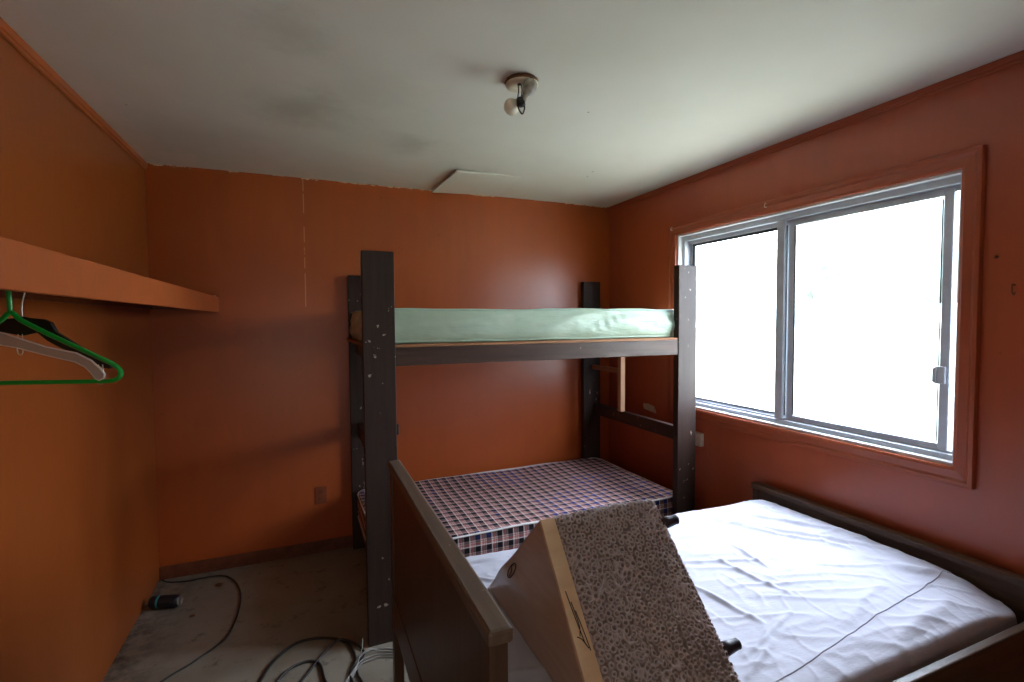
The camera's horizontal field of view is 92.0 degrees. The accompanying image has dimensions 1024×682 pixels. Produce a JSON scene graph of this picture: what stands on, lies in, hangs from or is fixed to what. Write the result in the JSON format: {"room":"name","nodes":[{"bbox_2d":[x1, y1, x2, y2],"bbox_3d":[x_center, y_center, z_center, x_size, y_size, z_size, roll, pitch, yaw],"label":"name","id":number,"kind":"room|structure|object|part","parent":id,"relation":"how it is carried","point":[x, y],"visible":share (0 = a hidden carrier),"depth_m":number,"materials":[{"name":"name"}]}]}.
{"room":"bedroom","nodes":[
{"label":"bedroom","id":0,"kind":"room"},
{"bbox_2d":[0,35,159,681],"bbox_3d":[-1.299,0.280,0.778,0.140,2.440,4.793,-1,3,-23],"label":"wall","id":1,"kind":"structure","parent":0,"point":[79,543],"depth_m":1.89,"materials":[{"name":"orange paint"}]},
{"bbox_2d":[0,17,147,169],"bbox_3d":[-1.234,-0.919,0.757,0.016,0.042,4.512,-1,3,-23],"label":"trim","id":2,"kind":"structure","parent":1,"relation":"attached to","point":[6,31],"depth_m":1.86,"materials":[{"name":"orange paint"}]},
{"bbox_2d":[0,236,218,311],"bbox_3d":[-1.161,-0.147,1.062,0.349,0.100,4.062,-1,3,-23],"label":"closet shelf","id":3,"kind":"object","parent":1,"relation":"attached to","point":[43,274],"visible":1,"depth_m":1.23,"materials":[{"name":"orange paint"}]},
{"bbox_2d":[0,332,105,380],"bbox_3d":[-1.059,-0.037,1.007,0.416,0.245,0.006,-1,2,-7],"label":"clothes hanger","id":4,"kind":"object","parent":3,"relation":"hanging from","point":[8,340],"visible":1,"depth_m":1.02,"materials":[{"name":"white plastic"}]},
{"bbox_2d":[0,292,112,384],"bbox_3d":[-1.106,-0.030,1.115,0.365,0.267,0.017,-1,2,-7],"label":"clothes hanger","id":5,"kind":"object","parent":3,"relation":"hanging from","point":[12,326],"visible":0.54,"depth_m":1.12,"materials":[{"name":"black plastic"}]},
{"bbox_3d":[-1.106,0.005,1.120,0.365,0.122,0.010,-1,2,-6],"label":"arm","id":6,"kind":"part","parent":5,"relation":"part of","materials":[{"name":"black plastic"}]},
{"bbox_2d":[0,291,123,384],"bbox_3d":[-1.077,-0.035,1.063,0.443,0.261,0.011,-1,2,-5],"label":"clothes hanger","id":7,"kind":"object","parent":3,"relation":"hanging from","point":[9,311],"visible":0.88,"depth_m":1.07,"materials":[{"name":"green plastic"}]},
{"bbox_2d":[102,547,409,681],"bbox_3d":[0.228,1.512,1.462,3.427,0.100,4.793,-1,3,-23],"label":"floor","id":8,"kind":"structure","parent":0,"point":[285,602],"depth_m":2.47,"materials":[{"name":"grey concrete"}]},
{"bbox_2d":[148,594,182,608],"bbox_3d":[-1.852,1.393,2.645,0.153,0.066,0.066,-1,2,-4],"label":"drink can","id":9,"kind":"object","parent":8,"relation":"on","point":[170,600],"visible":1,"depth_m":2.62,"materials":[{"name":"metal"}]},
{"bbox_3d":[-1.779,1.392,2.651,0.007,0.053,0.053,-1,2,-4],"label":"lid","id":10,"kind":"part","parent":9,"relation":"part of","materials":[{"name":"metal"}]},
{"bbox_2d":[160,575,241,681],"bbox_3d":[-1.592,1.424,2.386,0.454,0.025,1.285,-1,3,-23],"label":"power cord","id":11,"kind":"object","parent":8,"relation":"on","point":[227,635],"visible":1,"depth_m":2.53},
{"bbox_2d":[275,660,326,681],"bbox_3d":[-0.867,1.436,2.057,0.263,0.018,0.320,0,2,3],"label":"power cord","id":12,"kind":"object","parent":8,"relation":"on","point":[304,661],"visible":1,"depth_m":2.16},
{"bbox_2d":[259,636,355,681],"bbox_3d":[-0.878,1.434,2.175,0.426,0.012,0.423,-1,2,-13],"label":"power cord","id":13,"kind":"object","parent":8,"relation":"on","point":[322,637],"visible":0.99,"depth_m":2.28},
{"bbox_2d":[299,638,364,681],"bbox_3d":[-0.807,1.427,2.174,0.321,0.026,0.335,-1,2,-15],"label":"power cord","id":14,"kind":"object","parent":8,"relation":"on","point":[339,639],"visible":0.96,"depth_m":2.24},
{"bbox_2d":[353,638,362,676],"bbox_3d":[-0.679,1.399,2.188,0.010,0.076,0.152,0,2,-1],"label":"wire","id":15,"kind":"object","parent":8,"relation":"on","point":[362,638],"visible":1,"depth_m":2.21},
{"bbox_2d":[345,648,392,681],"bbox_3d":[-0.654,1.427,2.209,0.100,0.019,0.293,2,3,38],"label":"wire","id":16,"kind":"object","parent":8,"relation":"on","point":[373,648],"visible":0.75,"depth_m":2.27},
{"bbox_2d":[346,648,392,681],"bbox_3d":[-0.649,1.421,2.187,0.099,0.033,0.301,2,3,39],"label":"wire","id":17,"kind":"object","parent":8,"relation":"on","point":[369,648],"visible":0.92,"depth_m":2.25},
{"bbox_2d":[347,653,392,681],"bbox_3d":[-0.645,1.431,2.166,0.098,0.015,0.309,2,3,40],"label":"wire","id":18,"kind":"object","parent":8,"relation":"on","point":[378,653],"visible":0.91,"depth_m":2.24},
{"bbox_2d":[349,656,392,681],"bbox_3d":[-0.640,1.432,2.145,0.099,0.015,0.316,2,3,41],"label":"wire","id":19,"kind":"object","parent":8,"relation":"on","point":[378,656],"visible":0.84,"depth_m":2.21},
{"bbox_2d":[346,250,696,646],"bbox_3d":[0.012,0.469,3.157,1.949,1.845,1.110,-1,3,-23],"label":"bunk bed","id":20,"kind":"object","parent":8,"relation":"on","point":[373,360],"visible":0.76,"depth_m":2.62,"materials":[{"name":"brown wood"}]},
{"bbox_3d":[-1.010,0.479,3.310,0.140,1.825,0.043,-1,3,-23],"label":"post","id":21,"kind":"part","parent":20,"relation":"part of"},
{"bbox_3d":[-0.815,0.056,2.798,0.038,0.088,1.019,-1,3,-23],"label":"rail","id":22,"kind":"part","parent":20,"relation":"part of","materials":[{"name":"brown wood"}]},
{"bbox_3d":[-0.811,0.604,2.821,0.038,0.085,1.019,-1,3,-23],"label":"rail","id":23,"kind":"part","parent":20,"relation":"part of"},
{"bbox_3d":[-0.616,0.508,2.321,0.146,1.845,0.045,-1,3,-23],"label":"post","id":24,"kind":"part","parent":20,"relation":"part of","materials":[{"name":"brown wood"}]},
{"bbox_2d":[350,308,674,343],"bbox_3d":[-0.015,-0.110,3.118,1.888,0.178,1.066,-1,3,-23],"label":"mattress","id":25,"kind":"object","parent":20,"relation":"on","point":[412,325],"visible":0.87,"depth_m":2.62,"materials":[{"name":"green fabric"}]},
{"bbox_2d":[357,458,672,556],"bbox_3d":[0.020,1.056,3.208,1.902,0.166,1.013,-1,3,-23],"label":"mattress","id":26,"kind":"object","parent":20,"relation":"on","point":[486,512],"visible":0.69,"depth_m":3.14,"materials":[{"name":"fabric"}]},
{"bbox_3d":[0.216,0.055,2.650,1.661,0.088,0.038,-1,3,-23],"label":"rail","id":27,"kind":"part","parent":20,"relation":"part of","materials":[{"name":"brown wood"}]},
{"bbox_3d":[0.635,0.440,3.993,0.155,1.825,0.043,-1,3,-23],"label":"post","id":28,"kind":"part","parent":20,"relation":"part of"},
{"bbox_3d":[0.874,0.563,3.521,0.038,0.085,1.019,-1,3,-23],"label":"rail","id":29,"kind":"part","parent":20,"relation":"part of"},
{"bbox_3d":[1.050,0.468,3.012,0.137,1.845,0.045,-1,3,-23],"label":"post","id":30,"kind":"part","parent":20,"relation":"part of","materials":[{"name":"brown wood"}]},
{"bbox_2d":[388,460,1023,681],"bbox_3d":[0.666,0.966,1.794,1.981,0.958,1.330,-1,3,-23],"label":"frame","id":31,"kind":"object","parent":8,"relation":"on","point":[447,626],"visible":0.48,"depth_m":1.49,"materials":[{"name":"brown wood"}]},
{"bbox_3d":[-0.465,0.980,2.002,0.039,0.927,0.050,-1,3,-23],"label":"leg","id":32,"kind":"part","parent":31,"relation":"part of","materials":[{"name":"brown wood"}]},
{"bbox_3d":[-0.247,1.112,1.485,0.032,0.134,1.080,-1,3,-23],"label":"rail","id":33,"kind":"part","parent":31,"relation":"part of","materials":[{"name":"brown wood"}]},
{"bbox_3d":[-0.250,0.790,1.471,0.025,0.508,1.080,-1,3,-23],"label":"headboard","id":34,"kind":"part","parent":31,"relation":"part of","materials":[{"name":"brown wood"}]},
{"bbox_3d":[-0.031,1.021,0.959,0.039,0.927,0.050,-1,3,-23],"label":"leg","id":35,"kind":"part","parent":31,"relation":"part of","materials":[{"name":"brown wood"}]},
{"bbox_2d":[465,500,1017,681],"bbox_3d":[0.668,0.954,1.786,1.883,0.242,1.084,-1,3,-23],"label":"mattress","id":36,"kind":"object","parent":31,"relation":"on","point":[805,598],"visible":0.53,"depth_m":1.65,"materials":[{"name":"white fabric"}]},
{"bbox_2d":[489,499,741,681],"bbox_3d":[0.264,0.680,1.477,0.484,0.416,0.788,-1,3,-23],"label":"wedge","id":37,"kind":"object","parent":36,"relation":"on","point":[606,593],"visible":1,"depth_m":1.29,"materials":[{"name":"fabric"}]},
{"bbox_3d":[0.056,0.685,1.391,0.015,0.406,0.750,-1,3,-23],"label":"panel","id":38,"kind":"part","parent":37,"relation":"part of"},
{"bbox_3d":[0.461,0.535,1.459,0.068,0.040,0.040,-1,3,-23],"label":"leg","id":39,"kind":"part","parent":37,"relation":"part of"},
{"bbox_3d":[0.567,0.801,1.292,0.068,0.040,0.040,-1,3,-23],"label":"leg","id":40,"kind":"part","parent":37,"relation":"part of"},
{"bbox_3d":[1.336,1.102,2.697,0.038,0.600,0.040,-1,3,-23],"label":"leg","id":41,"kind":"part","parent":31,"relation":"part of","materials":[{"name":"brown wood"}]},
{"bbox_3d":[1.558,1.058,2.161,0.022,0.470,1.115,-1,3,-23],"label":"footboard","id":42,"kind":"part","parent":31,"relation":"part of","materials":[{"name":"brown wood"}]},
{"bbox_3d":[0.887,1.018,1.262,1.886,0.205,0.025,-1,3,-23],"label":"rail","id":43,"kind":"part","parent":31,"relation":"part of","materials":[{"name":"brown wood"}]},
{"bbox_2d":[145,163,609,566],"bbox_3d":[-0.610,0.158,3.582,3.287,2.440,0.140,-1,3,-23],"label":"wall","id":44,"kind":"structure","parent":0,"point":[251,396],"depth_m":3.22,"materials":[{"name":"orange paint"}]},
{"bbox_2d":[159,535,352,579],"bbox_3d":[-0.636,1.343,3.532,3.145,0.075,0.018,-1,3,-23],"label":"baseboard","id":45,"kind":"structure","parent":44,"relation":"attached to","point":[237,560],"depth_m":3.11,"materials":[{"name":"paint"}]},
{"bbox_2d":[315,486,326,503],"bbox_3d":[-1.261,1.018,3.263,0.070,0.115,0.010,-1,3,-23],"label":"wall outlet","id":46,"kind":"object","parent":44,"relation":"attached to","point":[320,492],"visible":1,"depth_m":3.26,"materials":[{"name":"brown plastic"}]},
{"bbox_2d":[0,0,1023,206],"bbox_3d":[0.210,-1.026,1.355,3.427,0.100,4.793,-1,3,-23],"label":"ceiling","id":47,"kind":"structure","parent":0,"point":[632,98],"depth_m":1.84,"materials":[{"name":"paint"}]},
{"bbox_2d":[432,170,519,195],"bbox_3d":[-0.236,-1.046,3.294,0.485,0.036,0.535,-1,3,-23],"label":"panel","id":48,"kind":"object","parent":47,"relation":"attached to","point":[459,181],"visible":0.93,"depth_m":3.26,"materials":[{"name":"paint"}]},
{"bbox_2d":[505,73,538,114],"bbox_3d":[0.039,-0.926,1.895,0.130,0.142,0.133,-1,3,-23],"label":"holder","id":49,"kind":"object","parent":47,"relation":"attached to","point":[514,82],"visible":0.83,"depth_m":1.86,"materials":[{"name":"ceramic"}]},
{"bbox_2d":[504,98,518,115],"bbox_3d":[0.000,-0.900,1.899,0.061,0.061,0.065,-1,3,-23],"label":"light bulb","id":50,"kind":"object","parent":49,"relation":"attached to","point":[510,105],"visible":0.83,"depth_m":1.88,"materials":[{"name":"white glass"}]},
{"bbox_2d":[516,96,525,107],"bbox_3d":[0.034,-0.903,1.868,0.036,0.036,0.034,-1,3,-23],"label":"socket","id":51,"kind":"object","parent":49,"relation":"attached to","point":[521,103],"depth_m":1.86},
{"bbox_2d":[522,78,536,101],"bbox_3d":[0.066,-0.942,1.851,0.054,0.080,0.057,-1,3,-23],"label":"light bulb","id":52,"kind":"object","parent":49,"relation":"attached to","point":[529,84],"visible":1,"depth_m":1.83,"materials":[{"name":"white glass"}]},
{"bbox_2d":[609,62,1023,574],"bbox_3d":[1.763,0.209,1.974,0.140,2.440,4.653,-1,3,-23],"label":"wall","id":53,"kind":"structure","parent":0,"point":[985,523],"depth_m":2.16,"materials":[{"name":"orange paint"}]},
{"bbox_2d":[643,403,655,412],"bbox_3d":[1.006,0.488,3.613,0.014,0.055,0.139,-1,3,-23],"label":"wall plate","id":54,"kind":"object","parent":53,"relation":"attached to","point":[646,406],"visible":1,"depth_m":3.60,"materials":[{"name":"beige plastic"}]},
{"bbox_2d":[695,431,703,446],"bbox_3d":[1.190,0.626,3.156,0.030,0.085,0.065,-1,3,-23],"label":"switch box","id":55,"kind":"object","parent":53,"relation":"attached to","point":[699,437],"visible":0.77,"depth_m":3.13,"materials":[{"name":"beige plastic"}]},
{"bbox_2d":[608,50,1023,211],"bbox_3d":[1.657,-0.992,1.957,0.016,0.036,4.512,-1,3,-23],"label":"trim","id":56,"kind":"structure","parent":53,"relation":"attached to","point":[1018,57],"depth_m":2.21,"materials":[{"name":"paint"}]},
{"bbox_2d":[677,170,961,465],"bbox_3d":[1.478,-0.111,2.644,0.139,1.141,1.567,-1,3,-23],"label":"window","id":57,"kind":"structure","parent":53,"relation":"in","point":[946,185],"depth_m":2.40,"materials":[{"name":"metal"}]},
{"bbox_3d":[1.362,-0.122,2.991,0.022,1.062,0.762,-1,3,-23],"label":"fixed sash","id":58,"kind":"part","parent":57,"relation":"part of","materials":[{"name":"glass"}]},
{"bbox_3d":[1.616,-0.093,2.309,0.017,1.052,0.726,-1,3,-23],"label":"sliding sash","id":59,"kind":"part","parent":57,"relation":"part of","materials":[{"name":"glass"}]},
{"bbox_2d":[667,144,986,489],"bbox_3d":[1.402,-0.110,2.612,0.023,1.274,1.700,-1,3,-23],"label":"trim","id":60,"kind":"structure","parent":53,"relation":"attached to","point":[972,161],"depth_m":1.92,"materials":[{"name":"paint"}]},
{"bbox_2d":[1011,284,1015,294],"bbox_3d":[1.761,-0.181,1.736,0.031,0.041,0.009,-1,3,-23],"label":"wall hook","id":61,"kind":"object","parent":53,"relation":"attached to","point":[1011,284],"visible":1,"depth_m":1.73,"materials":[{"name":"metal"}]},
{"label":"outside","id":62,"kind":"structure","parent":0,"visible":0},
{"bbox_2d":[696,327,955,449],"bbox_3d":[46.310,0.378,35.541,107.250,0.120,150.000,-1,3,-23],"label":"ground","id":63,"kind":"structure","parent":62,"point":[876,379],"depth_m":19.09,"materials":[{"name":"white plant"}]},
{"bbox_2d":[796,216,855,329],"bbox_3d":[53.956,-15.716,88.212,12.467,27.514,11.647,-1,3,-23],"label":"tree","id":64,"kind":"object","parent":63,"relation":"on","point":[824,248],"visible":0.56,"depth_m":84.52,"materials":[{"name":"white plant"}]},
{"bbox_2d":[903,197,959,304],"bbox_3d":[73.243,-12.834,79.905,16.381,22.190,15.709,-1,3,-23],"label":"tree","id":65,"kind":"object","parent":63,"relation":"on","point":[924,266],"visible":0.36,"depth_m":79.98,"materials":[{"name":"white plant"}]}
]}

